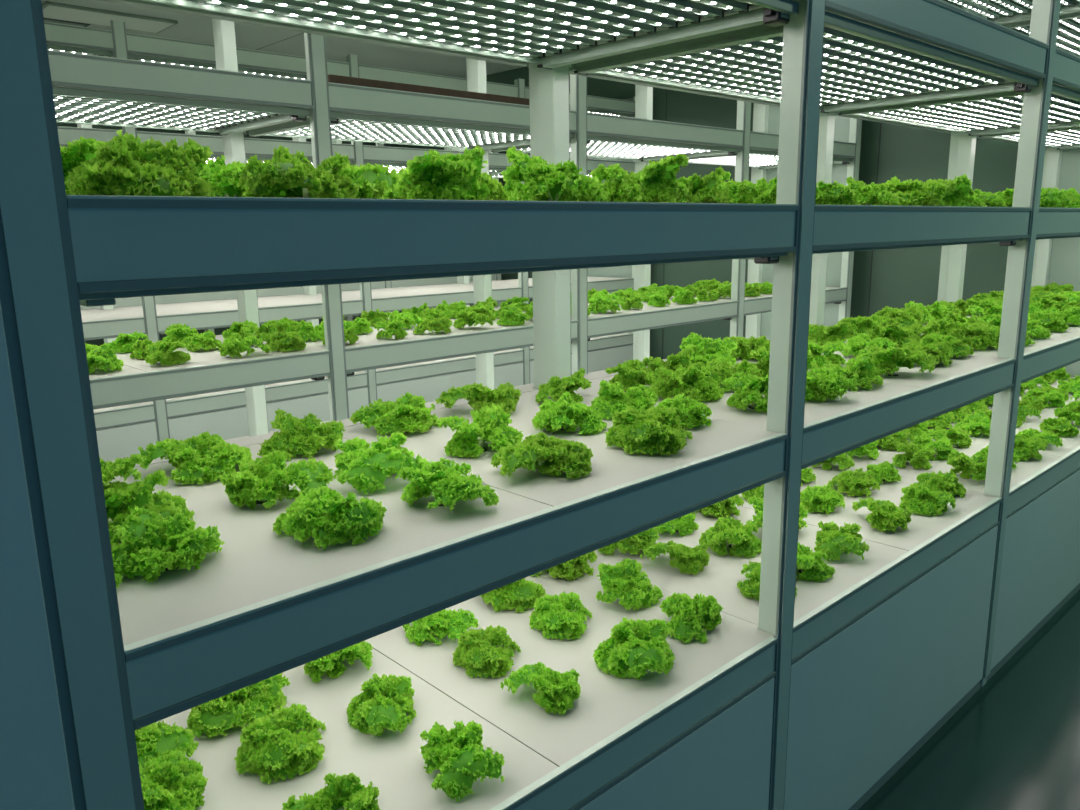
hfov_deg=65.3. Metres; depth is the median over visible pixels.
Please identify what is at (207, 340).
lettuce
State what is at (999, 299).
lettuce
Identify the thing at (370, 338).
board
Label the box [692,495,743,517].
lettuce
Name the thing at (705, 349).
lettuce
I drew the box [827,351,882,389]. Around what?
lettuce
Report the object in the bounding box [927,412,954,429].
lettuce
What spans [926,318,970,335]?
lettuce
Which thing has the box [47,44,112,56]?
light
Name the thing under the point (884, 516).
lettuce
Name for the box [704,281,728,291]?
lettuce
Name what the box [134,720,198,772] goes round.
lettuce
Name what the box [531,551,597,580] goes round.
lettuce
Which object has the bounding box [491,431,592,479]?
lettuce
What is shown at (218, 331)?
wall
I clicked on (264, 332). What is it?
lettuce
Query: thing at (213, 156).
light
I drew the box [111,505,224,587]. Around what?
lettuce
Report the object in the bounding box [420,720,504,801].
lettuce
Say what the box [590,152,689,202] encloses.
lettuce
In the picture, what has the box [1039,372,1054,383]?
lettuce
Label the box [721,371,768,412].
lettuce
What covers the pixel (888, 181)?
lettuce
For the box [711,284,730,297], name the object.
lettuce
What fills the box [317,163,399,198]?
lettuce
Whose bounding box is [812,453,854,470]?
lettuce
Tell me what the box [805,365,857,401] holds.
lettuce
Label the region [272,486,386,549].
lettuce
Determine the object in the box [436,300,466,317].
lettuce
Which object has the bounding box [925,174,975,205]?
lettuce
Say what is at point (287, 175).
lettuce
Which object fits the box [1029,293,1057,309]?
lettuce
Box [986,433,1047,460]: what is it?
lettuce
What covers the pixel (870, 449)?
lettuce
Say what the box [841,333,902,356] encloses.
lettuce
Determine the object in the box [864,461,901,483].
lettuce
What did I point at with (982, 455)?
lettuce
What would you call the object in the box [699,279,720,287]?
lettuce
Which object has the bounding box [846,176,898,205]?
lettuce
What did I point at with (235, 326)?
lettuce
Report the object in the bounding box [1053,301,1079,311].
lettuce
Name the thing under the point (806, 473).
lettuce
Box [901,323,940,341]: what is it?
lettuce
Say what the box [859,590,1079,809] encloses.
floor
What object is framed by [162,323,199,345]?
lettuce
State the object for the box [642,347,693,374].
lettuce
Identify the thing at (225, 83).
rack
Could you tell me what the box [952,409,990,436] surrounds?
lettuce
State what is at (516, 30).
light
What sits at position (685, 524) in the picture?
lettuce
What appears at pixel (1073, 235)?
light
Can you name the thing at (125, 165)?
lettuce
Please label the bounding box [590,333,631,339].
board
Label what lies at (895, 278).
wall
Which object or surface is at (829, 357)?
lettuce
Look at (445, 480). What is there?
lettuce
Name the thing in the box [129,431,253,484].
lettuce
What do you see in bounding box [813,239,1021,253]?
light
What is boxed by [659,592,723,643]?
lettuce
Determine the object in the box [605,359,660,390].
lettuce
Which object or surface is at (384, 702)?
lettuce
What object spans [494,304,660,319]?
board
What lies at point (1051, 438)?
lettuce
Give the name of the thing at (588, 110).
light
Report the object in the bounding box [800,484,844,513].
lettuce
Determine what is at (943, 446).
lettuce
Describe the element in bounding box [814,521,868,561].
lettuce
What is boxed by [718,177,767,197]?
lettuce
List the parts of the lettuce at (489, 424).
stem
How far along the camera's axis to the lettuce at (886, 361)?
2.41 m
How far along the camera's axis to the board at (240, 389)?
4.79 m
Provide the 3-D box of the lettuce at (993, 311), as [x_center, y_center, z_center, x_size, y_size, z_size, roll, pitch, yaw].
[1.878,-0.379,3.536,0.163,0.090,0.195,8,15,36]
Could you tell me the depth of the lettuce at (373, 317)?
3.89 m
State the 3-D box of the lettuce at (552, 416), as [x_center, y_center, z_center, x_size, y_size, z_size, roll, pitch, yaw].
[0.058,0.015,1.852,0.174,0.078,0.162,-5,13,-21]
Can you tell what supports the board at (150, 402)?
on the rack at (223, 414)
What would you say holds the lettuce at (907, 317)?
on the board at (1040, 342)
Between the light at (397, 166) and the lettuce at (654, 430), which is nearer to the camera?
the lettuce at (654, 430)
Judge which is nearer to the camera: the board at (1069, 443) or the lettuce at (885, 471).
the lettuce at (885, 471)
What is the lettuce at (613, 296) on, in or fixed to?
on the board at (633, 310)
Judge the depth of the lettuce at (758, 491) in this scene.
2.80 m
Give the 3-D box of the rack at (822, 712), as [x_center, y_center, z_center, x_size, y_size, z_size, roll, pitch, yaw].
[1.215,-0.345,2.942,5.466,2.620,0.844,-12,16,-42]
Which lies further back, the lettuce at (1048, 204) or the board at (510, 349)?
the board at (510, 349)
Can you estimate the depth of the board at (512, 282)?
6.78 m
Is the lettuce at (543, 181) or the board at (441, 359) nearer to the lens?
the lettuce at (543, 181)
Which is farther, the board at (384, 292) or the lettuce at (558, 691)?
the board at (384, 292)
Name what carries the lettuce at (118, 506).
on the board at (254, 564)
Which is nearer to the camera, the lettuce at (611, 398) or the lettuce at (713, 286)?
the lettuce at (611, 398)
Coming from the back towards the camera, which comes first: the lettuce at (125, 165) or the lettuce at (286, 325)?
the lettuce at (286, 325)
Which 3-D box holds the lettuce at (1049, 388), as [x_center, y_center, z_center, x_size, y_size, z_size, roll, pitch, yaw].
[2.623,-0.066,4.322,0.173,0.064,0.154,0,12,5]
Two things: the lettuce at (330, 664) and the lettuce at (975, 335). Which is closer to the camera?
the lettuce at (330, 664)
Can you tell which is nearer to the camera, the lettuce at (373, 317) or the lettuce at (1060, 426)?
the lettuce at (1060, 426)
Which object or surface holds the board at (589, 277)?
on the rack at (223, 414)
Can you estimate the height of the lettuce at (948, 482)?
0.078 m
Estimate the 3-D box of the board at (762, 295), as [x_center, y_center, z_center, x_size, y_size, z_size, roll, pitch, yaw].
[1.109,-0.696,5.399,0.648,0.031,0.820,-12,16,-42]
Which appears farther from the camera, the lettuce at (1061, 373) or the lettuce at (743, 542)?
the lettuce at (1061, 373)
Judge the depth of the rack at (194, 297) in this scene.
6.87 m
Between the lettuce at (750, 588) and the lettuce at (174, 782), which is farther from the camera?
the lettuce at (750, 588)
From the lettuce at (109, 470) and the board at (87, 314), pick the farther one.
the board at (87, 314)
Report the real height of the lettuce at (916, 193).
0.090 m
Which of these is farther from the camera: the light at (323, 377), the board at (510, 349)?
the board at (510, 349)
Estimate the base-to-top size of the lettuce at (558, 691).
0.072 m
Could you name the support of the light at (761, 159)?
attached to the rack at (225, 83)
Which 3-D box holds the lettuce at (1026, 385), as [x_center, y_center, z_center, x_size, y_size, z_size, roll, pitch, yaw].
[2.533,-0.108,4.459,0.172,0.093,0.172,-6,13,-22]
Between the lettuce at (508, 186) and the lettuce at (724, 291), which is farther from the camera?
the lettuce at (724, 291)
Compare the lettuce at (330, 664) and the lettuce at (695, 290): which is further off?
the lettuce at (695, 290)
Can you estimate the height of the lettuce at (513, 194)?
0.077 m
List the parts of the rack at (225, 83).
rail, rail, post, post, rail, rail, post, post, post, rail, rail, post, post, rail, rail, panel, post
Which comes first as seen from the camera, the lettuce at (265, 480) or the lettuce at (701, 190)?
the lettuce at (265, 480)
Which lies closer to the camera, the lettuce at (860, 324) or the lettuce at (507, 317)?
the lettuce at (860, 324)
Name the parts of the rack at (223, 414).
rail, rail, post, rail, rail, panel, post, panel, rail, rail, rail, rail, panel, post, post, rail, rail, rail, rail, panel, post, post, rail, rail, rail, rail, panel, panel, post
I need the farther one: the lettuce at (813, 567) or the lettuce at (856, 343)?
the lettuce at (856, 343)
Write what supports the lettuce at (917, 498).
on the board at (921, 528)
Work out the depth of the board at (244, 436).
3.75 m
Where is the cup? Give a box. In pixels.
[256,500,266,503]
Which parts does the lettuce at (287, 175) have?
stem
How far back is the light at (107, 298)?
1.05 m
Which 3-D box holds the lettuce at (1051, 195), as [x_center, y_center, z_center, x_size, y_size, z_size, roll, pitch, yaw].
[1.720,-0.730,2.943,0.168,0.090,0.215,-11,16,-39]
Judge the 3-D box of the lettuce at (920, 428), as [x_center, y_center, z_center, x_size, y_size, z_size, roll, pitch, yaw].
[1.561,0.090,3.593,0.190,0.091,0.180,-3,12,-11]
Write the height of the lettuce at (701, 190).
0.088 m
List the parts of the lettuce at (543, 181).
stem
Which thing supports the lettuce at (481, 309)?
on the board at (467, 329)
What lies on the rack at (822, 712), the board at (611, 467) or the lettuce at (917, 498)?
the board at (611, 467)
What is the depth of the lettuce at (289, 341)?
3.11 m
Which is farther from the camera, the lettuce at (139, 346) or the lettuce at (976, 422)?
the lettuce at (976, 422)
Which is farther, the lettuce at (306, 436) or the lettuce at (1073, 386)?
the lettuce at (1073, 386)
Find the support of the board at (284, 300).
on the rack at (223, 414)
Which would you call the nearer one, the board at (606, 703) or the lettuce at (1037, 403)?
the board at (606, 703)
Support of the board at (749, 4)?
on the rack at (822, 712)
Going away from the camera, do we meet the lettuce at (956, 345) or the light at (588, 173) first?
the lettuce at (956, 345)
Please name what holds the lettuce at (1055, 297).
on the board
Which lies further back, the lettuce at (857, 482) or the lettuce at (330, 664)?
the lettuce at (857, 482)
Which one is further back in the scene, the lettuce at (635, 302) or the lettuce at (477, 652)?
the lettuce at (635, 302)
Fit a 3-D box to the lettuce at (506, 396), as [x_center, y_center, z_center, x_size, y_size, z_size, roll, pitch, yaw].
[-0.147,-0.020,2.022,0.194,0.083,0.156,3,13,19]
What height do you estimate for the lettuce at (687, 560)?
0.076 m
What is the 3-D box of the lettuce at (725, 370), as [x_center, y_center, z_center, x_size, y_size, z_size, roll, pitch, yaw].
[0.522,-0.089,2.305,0.164,0.082,0.194,2,12,11]
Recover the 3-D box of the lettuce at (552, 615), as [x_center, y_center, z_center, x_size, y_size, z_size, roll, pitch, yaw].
[0.047,0.473,1.948,0.138,0.076,0.188,2,12,12]
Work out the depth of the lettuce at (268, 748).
1.43 m
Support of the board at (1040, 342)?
on the rack at (822, 712)
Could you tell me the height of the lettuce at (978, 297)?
0.089 m
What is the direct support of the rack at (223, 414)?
on the floor
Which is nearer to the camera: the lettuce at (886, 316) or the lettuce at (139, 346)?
the lettuce at (139, 346)
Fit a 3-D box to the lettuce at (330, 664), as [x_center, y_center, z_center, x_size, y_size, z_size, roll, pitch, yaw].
[-0.422,0.513,1.756,0.146,0.090,0.159,-2,12,-7]
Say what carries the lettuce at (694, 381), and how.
on the board at (816, 410)
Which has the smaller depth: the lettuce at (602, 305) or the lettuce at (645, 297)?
the lettuce at (602, 305)
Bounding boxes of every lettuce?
[60,136,99,194]
[65,130,212,196]
[85,343,98,354]
[87,342,123,373]
[100,454,143,493]
[104,468,194,548]
[108,331,147,352]
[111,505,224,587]
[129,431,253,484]
[130,339,174,358]
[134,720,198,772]
[139,748,208,809]
[145,340,190,365]
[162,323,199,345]
[183,329,221,351]
[186,673,289,737]
[194,155,245,196]
[219,332,269,357]
[219,450,337,508]
[222,319,257,339]
[234,703,325,783]
[236,145,358,198]
[240,323,277,344]
[257,408,344,460]
[264,317,300,333]
[269,331,306,351]
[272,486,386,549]
[282,772,379,809]
[297,319,323,340]
[304,641,372,682]
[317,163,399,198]
[321,328,358,344]
[334,432,427,494]
[343,316,372,333]
[346,673,415,735]
[349,391,439,434]
[360,308,390,325]
[373,321,407,338]
[380,145,489,199]
[388,310,421,328]
[394,168,405,178]
[399,457,498,511]
[402,302,430,318]
[402,608,478,645]
[413,316,451,333]
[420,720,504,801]
[424,307,454,323]
[431,382,520,413]
[435,404,523,457]
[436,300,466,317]
[452,172,510,200]
[452,625,520,677]
[453,311,492,328]
[463,302,495,319]
[472,296,497,313]
[481,578,545,612]
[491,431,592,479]
[494,301,522,317]
[496,309,530,325]
[500,662,580,714]
[501,145,608,201]
[504,181,522,200]
[506,296,529,310]
[510,183,580,200]
[524,305,532,318]
[529,591,591,639]
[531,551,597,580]
[532,391,606,434]
[535,368,591,402]
[588,288,608,302]
[588,293,620,312]
[589,291,623,305]
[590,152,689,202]
[590,379,658,419]
[592,617,674,679]
[596,558,663,610]
[598,527,659,555]
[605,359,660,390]
[605,406,692,455]
[612,289,639,303]
[620,295,643,309]
[623,287,642,298]
[638,283,669,296]
[640,540,709,574]
[641,288,667,301]
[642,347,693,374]
[648,293,670,306]
[650,361,723,401]
[654,393,711,428]
[654,513,698,536]
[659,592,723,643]
[665,166,732,202]
[665,285,692,297]
[672,289,696,303]
[675,171,730,188]
[675,332,737,366]
[684,281,700,289]
[689,285,707,296]
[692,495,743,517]
[696,289,717,300]
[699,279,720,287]
[699,516,761,556]
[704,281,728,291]
[705,359,760,391]
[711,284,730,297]
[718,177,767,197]
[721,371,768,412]
[723,335,769,359]
[726,177,776,203]
[737,561,797,599]
[741,484,763,500]
[745,283,760,296]
[746,496,807,532]
[751,281,772,293]
[751,346,816,377]
[796,543,835,581]
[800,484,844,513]
[801,467,815,485]
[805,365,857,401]
[808,322,858,346]
[808,340,849,367]
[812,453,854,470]
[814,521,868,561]
[815,180,857,204]
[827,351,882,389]
[828,468,880,496]
[838,314,887,338]
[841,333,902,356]
[845,440,879,458]
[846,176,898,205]
[852,497,912,532]
[856,346,935,376]
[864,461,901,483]
[865,323,919,349]
[869,176,896,186]
[873,304,923,326]
[877,178,956,205]
[877,312,902,327]
[877,429,914,450]
[892,442,935,469]
[898,482,955,515]
[900,301,949,323]
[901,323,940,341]
[904,340,953,366]
[905,421,928,435]
[909,433,956,459]
[916,470,965,497]
[920,333,973,357]
[920,426,971,447]
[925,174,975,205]
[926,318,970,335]
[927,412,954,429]
[940,299,968,316]
[944,310,986,326]
[946,323,999,349]
[947,451,986,481]
[950,406,972,422]
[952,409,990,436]
[955,188,987,206]
[965,399,987,411]
[966,298,997,315]
[966,304,1002,324]
[971,290,1003,301]
[971,446,1019,468]
[974,189,1005,206]
[974,408,1022,427]
[981,296,1002,307]
[982,394,993,405]
[984,315,1035,345]
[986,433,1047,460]
[1002,187,1072,207]
[1017,399,1041,420]
[1018,428,1062,447]
[1019,396,1044,410]
[1020,378,1034,394]
[1021,387,1065,407]
[1027,318,1050,338]
[1028,301,1044,313]
[1028,311,1068,331]
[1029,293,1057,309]
[1030,287,1051,296]
[1031,285,1062,293]
[1031,377,1049,387]
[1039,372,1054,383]
[1039,417,1079,436]
[1040,188,1075,207]
[1040,385,1068,400]
[1042,293,1069,302]
[1045,306,1079,324]
[1047,282,1074,293]
[1051,291,1079,302]
[1051,367,1070,379]
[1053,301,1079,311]
[1054,407,1079,425]
[1057,380,1079,393]
[1061,187,1079,207]
[1062,291,1076,294]
[1063,400,1079,413]
[1068,375,1079,381]
[1070,391,1079,400]
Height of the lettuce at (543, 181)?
0.102 m
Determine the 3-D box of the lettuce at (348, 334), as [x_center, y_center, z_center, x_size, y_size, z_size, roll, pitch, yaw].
[-0.787,-0.273,3.276,0.131,0.072,0.137,2,12,14]
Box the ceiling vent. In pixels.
[44,18,89,26]
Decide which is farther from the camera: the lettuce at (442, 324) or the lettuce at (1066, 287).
the lettuce at (1066, 287)
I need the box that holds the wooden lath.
[328,74,529,105]
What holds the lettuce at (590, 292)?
on the board at (672, 305)
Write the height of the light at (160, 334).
0.038 m
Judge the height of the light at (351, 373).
0.038 m
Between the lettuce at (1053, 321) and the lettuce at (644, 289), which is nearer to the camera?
the lettuce at (1053, 321)
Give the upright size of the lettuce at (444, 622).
0.065 m
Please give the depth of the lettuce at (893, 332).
2.86 m
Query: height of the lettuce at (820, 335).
0.095 m
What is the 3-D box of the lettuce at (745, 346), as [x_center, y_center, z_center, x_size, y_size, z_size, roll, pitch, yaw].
[0.703,-0.195,2.800,0.185,0.078,0.180,-4,12,-15]
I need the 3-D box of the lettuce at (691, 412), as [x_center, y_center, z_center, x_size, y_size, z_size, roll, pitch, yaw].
[0.310,0.010,1.879,0.163,0.070,0.139,-2,12,-4]
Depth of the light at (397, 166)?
5.62 m
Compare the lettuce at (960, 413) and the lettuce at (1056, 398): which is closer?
the lettuce at (960, 413)
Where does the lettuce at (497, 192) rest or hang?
on the board
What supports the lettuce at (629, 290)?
on the board at (672, 305)
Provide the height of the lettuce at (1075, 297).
0.086 m
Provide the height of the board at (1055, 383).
0.031 m
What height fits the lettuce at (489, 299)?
0.088 m
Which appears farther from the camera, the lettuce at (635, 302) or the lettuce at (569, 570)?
the lettuce at (635, 302)
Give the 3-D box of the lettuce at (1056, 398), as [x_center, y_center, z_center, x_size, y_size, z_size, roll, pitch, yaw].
[2.502,-0.044,4.186,0.201,0.080,0.182,10,16,42]
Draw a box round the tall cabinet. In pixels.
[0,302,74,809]
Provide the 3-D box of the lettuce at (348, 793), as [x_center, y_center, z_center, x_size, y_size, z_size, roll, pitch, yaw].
[-0.328,0.617,1.299,0.158,0.075,0.138,-8,14,-30]
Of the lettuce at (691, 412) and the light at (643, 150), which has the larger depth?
the light at (643, 150)
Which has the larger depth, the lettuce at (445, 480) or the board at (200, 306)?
the board at (200, 306)
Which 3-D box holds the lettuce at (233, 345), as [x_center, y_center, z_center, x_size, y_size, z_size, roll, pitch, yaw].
[-1.067,-0.219,3.022,0.173,0.079,0.135,-12,16,-41]
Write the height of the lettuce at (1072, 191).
0.086 m
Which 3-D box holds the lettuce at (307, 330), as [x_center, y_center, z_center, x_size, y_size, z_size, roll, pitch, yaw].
[-0.931,-0.311,3.437,0.143,0.084,0.152,2,12,11]
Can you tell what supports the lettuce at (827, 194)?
on the board
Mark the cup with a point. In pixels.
(257, 501)
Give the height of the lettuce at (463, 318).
0.085 m
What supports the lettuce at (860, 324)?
on the board at (1040, 342)
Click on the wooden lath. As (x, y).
(339, 79)
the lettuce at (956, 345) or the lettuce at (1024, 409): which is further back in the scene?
the lettuce at (1024, 409)
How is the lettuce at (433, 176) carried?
on the board
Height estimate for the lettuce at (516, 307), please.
0.080 m
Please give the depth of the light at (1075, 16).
3.94 m
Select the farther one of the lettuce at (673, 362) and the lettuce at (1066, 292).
the lettuce at (1066, 292)
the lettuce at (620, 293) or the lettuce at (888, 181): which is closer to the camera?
the lettuce at (888, 181)
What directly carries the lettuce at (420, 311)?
on the board at (467, 329)
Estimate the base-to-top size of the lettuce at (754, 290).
0.083 m
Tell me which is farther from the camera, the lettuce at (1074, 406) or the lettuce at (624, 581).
the lettuce at (1074, 406)
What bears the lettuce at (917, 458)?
on the board at (1024, 469)
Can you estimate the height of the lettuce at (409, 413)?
0.083 m
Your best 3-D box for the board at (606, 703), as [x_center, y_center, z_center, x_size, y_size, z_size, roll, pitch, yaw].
[0.007,0.523,1.966,0.689,0.031,0.820,-12,16,-42]
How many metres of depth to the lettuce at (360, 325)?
3.58 m
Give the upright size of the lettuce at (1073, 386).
0.077 m
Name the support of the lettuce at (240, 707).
on the board at (393, 762)
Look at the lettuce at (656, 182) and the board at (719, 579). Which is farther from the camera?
the board at (719, 579)
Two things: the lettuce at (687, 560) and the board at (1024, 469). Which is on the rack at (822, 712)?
the board at (1024, 469)
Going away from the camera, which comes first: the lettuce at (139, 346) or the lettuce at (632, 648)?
the lettuce at (632, 648)
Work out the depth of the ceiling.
6.80 m
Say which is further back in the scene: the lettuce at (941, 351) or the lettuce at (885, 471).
the lettuce at (885, 471)
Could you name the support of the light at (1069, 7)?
attached to the rack at (822, 712)
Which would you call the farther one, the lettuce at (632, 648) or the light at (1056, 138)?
the light at (1056, 138)
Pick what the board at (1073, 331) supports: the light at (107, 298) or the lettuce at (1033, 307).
the lettuce at (1033, 307)
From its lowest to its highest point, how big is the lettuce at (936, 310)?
0.096 m
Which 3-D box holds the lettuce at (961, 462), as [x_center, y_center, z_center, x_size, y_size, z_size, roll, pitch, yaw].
[1.544,0.213,2.997,0.176,0.099,0.173,0,12,6]
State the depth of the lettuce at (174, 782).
1.35 m
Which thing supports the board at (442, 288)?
on the rack at (223, 414)
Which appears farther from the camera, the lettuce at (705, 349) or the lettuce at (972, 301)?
the lettuce at (972, 301)
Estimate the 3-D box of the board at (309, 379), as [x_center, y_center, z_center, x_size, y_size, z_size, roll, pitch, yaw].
[-1.617,-0.203,5.513,0.659,0.031,0.820,-12,16,-42]
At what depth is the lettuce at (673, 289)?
5.04 m
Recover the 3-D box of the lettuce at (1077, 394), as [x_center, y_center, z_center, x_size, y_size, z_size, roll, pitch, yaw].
[2.761,-0.048,4.175,0.200,0.085,0.161,11,17,43]
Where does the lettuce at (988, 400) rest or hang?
on the board at (1046, 412)
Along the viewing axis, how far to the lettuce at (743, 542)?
2.35 m
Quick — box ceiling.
[41,0,526,78]
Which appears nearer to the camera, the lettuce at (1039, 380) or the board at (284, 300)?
the lettuce at (1039, 380)
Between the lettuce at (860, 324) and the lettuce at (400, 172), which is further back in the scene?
the lettuce at (860, 324)
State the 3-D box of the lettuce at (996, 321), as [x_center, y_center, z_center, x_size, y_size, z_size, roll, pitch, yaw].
[1.683,-0.281,3.049,0.190,0.106,0.211,3,12,17]
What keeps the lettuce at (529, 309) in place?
on the board at (467, 329)
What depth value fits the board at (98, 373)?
2.71 m
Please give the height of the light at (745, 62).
0.038 m
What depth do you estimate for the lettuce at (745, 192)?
1.93 m
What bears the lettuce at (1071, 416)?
on the board at (1069, 443)
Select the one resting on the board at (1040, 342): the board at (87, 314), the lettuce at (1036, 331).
the lettuce at (1036, 331)
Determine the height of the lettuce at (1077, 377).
0.068 m
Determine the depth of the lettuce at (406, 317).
3.75 m
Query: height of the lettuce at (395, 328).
0.071 m
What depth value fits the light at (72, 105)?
2.89 m
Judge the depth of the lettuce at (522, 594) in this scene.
2.03 m
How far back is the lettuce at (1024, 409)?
3.83 m
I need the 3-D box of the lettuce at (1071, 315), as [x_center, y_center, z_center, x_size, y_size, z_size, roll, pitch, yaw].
[2.204,-0.375,3.532,0.153,0.076,0.148,-2,12,-5]
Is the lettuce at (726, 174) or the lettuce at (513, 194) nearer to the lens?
the lettuce at (513, 194)
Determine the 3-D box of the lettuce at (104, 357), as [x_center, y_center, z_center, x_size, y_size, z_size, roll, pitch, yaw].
[-1.430,-0.155,2.728,0.144,0.087,0.158,-8,14,-30]
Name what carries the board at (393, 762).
on the rack at (822, 712)
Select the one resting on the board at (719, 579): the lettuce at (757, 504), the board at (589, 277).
the lettuce at (757, 504)
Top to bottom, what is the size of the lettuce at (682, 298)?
0.080 m
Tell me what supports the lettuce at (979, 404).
on the board at (1069, 443)
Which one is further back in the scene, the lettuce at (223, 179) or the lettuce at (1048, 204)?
the lettuce at (1048, 204)
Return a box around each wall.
[57,122,389,345]
[390,0,1079,358]
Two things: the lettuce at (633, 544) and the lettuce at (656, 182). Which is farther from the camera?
the lettuce at (633, 544)
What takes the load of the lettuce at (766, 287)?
on the board
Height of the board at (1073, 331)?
0.031 m
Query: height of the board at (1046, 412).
0.031 m
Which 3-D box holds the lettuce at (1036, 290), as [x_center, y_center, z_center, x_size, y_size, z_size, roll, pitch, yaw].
[2.650,-0.593,4.526,0.149,0.078,0.190,-5,13,-19]
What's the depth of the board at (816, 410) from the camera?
2.10 m
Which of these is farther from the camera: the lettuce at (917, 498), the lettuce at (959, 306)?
the lettuce at (959, 306)
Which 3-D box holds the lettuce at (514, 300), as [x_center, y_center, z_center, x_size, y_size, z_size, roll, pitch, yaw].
[-0.116,-0.541,4.484,0.144,0.076,0.128,-9,14,-34]
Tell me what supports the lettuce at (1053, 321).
on the board at (1073, 331)
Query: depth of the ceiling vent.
5.92 m
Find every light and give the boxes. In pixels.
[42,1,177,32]
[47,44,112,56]
[52,86,309,134]
[79,252,787,306]
[93,376,324,409]
[128,53,306,79]
[142,0,798,69]
[159,315,359,335]
[206,154,352,164]
[245,111,573,149]
[347,340,572,375]
[351,161,506,174]
[490,134,739,161]
[491,172,630,179]
[569,106,634,117]
[571,11,1038,112]
[655,149,852,168]
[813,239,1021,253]
[837,83,1079,135]
[941,0,1079,24]
[979,127,1079,149]
[1002,11,1079,56]
[1036,235,1079,239]
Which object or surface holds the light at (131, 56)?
attached to the rack at (223, 414)
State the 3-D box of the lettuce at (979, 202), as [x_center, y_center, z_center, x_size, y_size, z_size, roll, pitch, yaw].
[1.320,-0.661,2.662,0.159,0.090,0.172,-2,12,-8]
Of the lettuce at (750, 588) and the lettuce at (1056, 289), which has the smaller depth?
the lettuce at (750, 588)
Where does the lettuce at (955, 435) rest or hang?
on the board at (1024, 469)
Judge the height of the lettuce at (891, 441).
0.074 m
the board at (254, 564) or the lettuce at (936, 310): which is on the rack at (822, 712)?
the board at (254, 564)
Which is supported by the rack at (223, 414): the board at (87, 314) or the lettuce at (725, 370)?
the board at (87, 314)
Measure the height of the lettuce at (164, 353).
0.079 m
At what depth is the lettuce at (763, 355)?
2.39 m
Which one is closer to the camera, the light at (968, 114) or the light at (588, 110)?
the light at (968, 114)
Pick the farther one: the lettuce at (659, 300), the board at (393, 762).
the lettuce at (659, 300)
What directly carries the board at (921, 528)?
on the rack at (822, 712)
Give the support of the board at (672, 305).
on the rack at (225, 83)
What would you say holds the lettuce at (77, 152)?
on the board
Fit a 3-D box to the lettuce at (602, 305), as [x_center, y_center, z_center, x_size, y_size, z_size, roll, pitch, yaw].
[0.330,-0.526,4.333,0.180,0.096,0.156,2,12,14]
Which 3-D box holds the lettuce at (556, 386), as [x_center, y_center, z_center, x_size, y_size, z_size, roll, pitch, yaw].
[0.062,-0.051,2.157,0.144,0.082,0.150,1,12,9]
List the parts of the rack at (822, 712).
post, rail, rail, rail, post, rail, rail, panel, post, post, panel, rail, rail, rail, kick plate, rail, rail, post, rail, post, kick plate, panel, rail, rail, post, rail, panel, rail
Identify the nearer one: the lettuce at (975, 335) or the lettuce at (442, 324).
the lettuce at (975, 335)
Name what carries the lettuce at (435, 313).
on the board at (467, 329)
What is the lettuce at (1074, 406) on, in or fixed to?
on the board at (1046, 412)
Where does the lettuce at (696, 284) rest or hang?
on the board at (762, 295)
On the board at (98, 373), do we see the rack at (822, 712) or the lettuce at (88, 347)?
the lettuce at (88, 347)
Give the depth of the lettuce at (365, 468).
1.45 m
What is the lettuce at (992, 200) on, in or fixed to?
on the board
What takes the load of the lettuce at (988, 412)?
on the board at (1069, 443)
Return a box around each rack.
[0,0,1079,809]
[44,20,634,461]
[48,18,861,436]
[80,131,501,427]
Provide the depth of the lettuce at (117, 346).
3.14 m
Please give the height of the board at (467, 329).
0.031 m
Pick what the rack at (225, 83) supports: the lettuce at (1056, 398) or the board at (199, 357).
the board at (199, 357)
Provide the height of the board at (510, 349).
0.031 m
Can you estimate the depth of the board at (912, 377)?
2.53 m
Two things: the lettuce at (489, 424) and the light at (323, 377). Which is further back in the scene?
the light at (323, 377)
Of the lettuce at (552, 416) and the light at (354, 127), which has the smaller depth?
the lettuce at (552, 416)
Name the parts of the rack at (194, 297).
rail, post, rail, post, post, rail, post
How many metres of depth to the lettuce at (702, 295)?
4.88 m
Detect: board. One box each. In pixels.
[81,308,143,321]
[88,365,144,378]
[94,401,152,411]
[109,431,552,645]
[111,301,260,315]
[111,436,248,461]
[115,335,325,371]
[152,649,557,809]
[166,385,268,400]
[212,294,359,306]
[254,325,462,348]
[268,371,364,385]
[317,288,439,298]
[324,385,777,505]
[365,561,774,766]
[376,359,447,370]
[387,283,513,292]
[388,314,532,332]
[448,349,519,359]
[469,279,532,286]
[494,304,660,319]
[528,276,626,281]
[532,360,919,427]
[588,297,729,308]
[588,505,907,624]
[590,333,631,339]
[616,3,753,36]
[672,292,771,300]
[735,462,995,550]
[736,343,1006,386]
[844,334,1072,356]
[845,434,1060,492]
[922,314,1079,337]
[928,410,1079,456]
[987,391,1079,422]
[1023,375,1079,397]
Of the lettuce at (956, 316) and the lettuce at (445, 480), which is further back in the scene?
the lettuce at (956, 316)

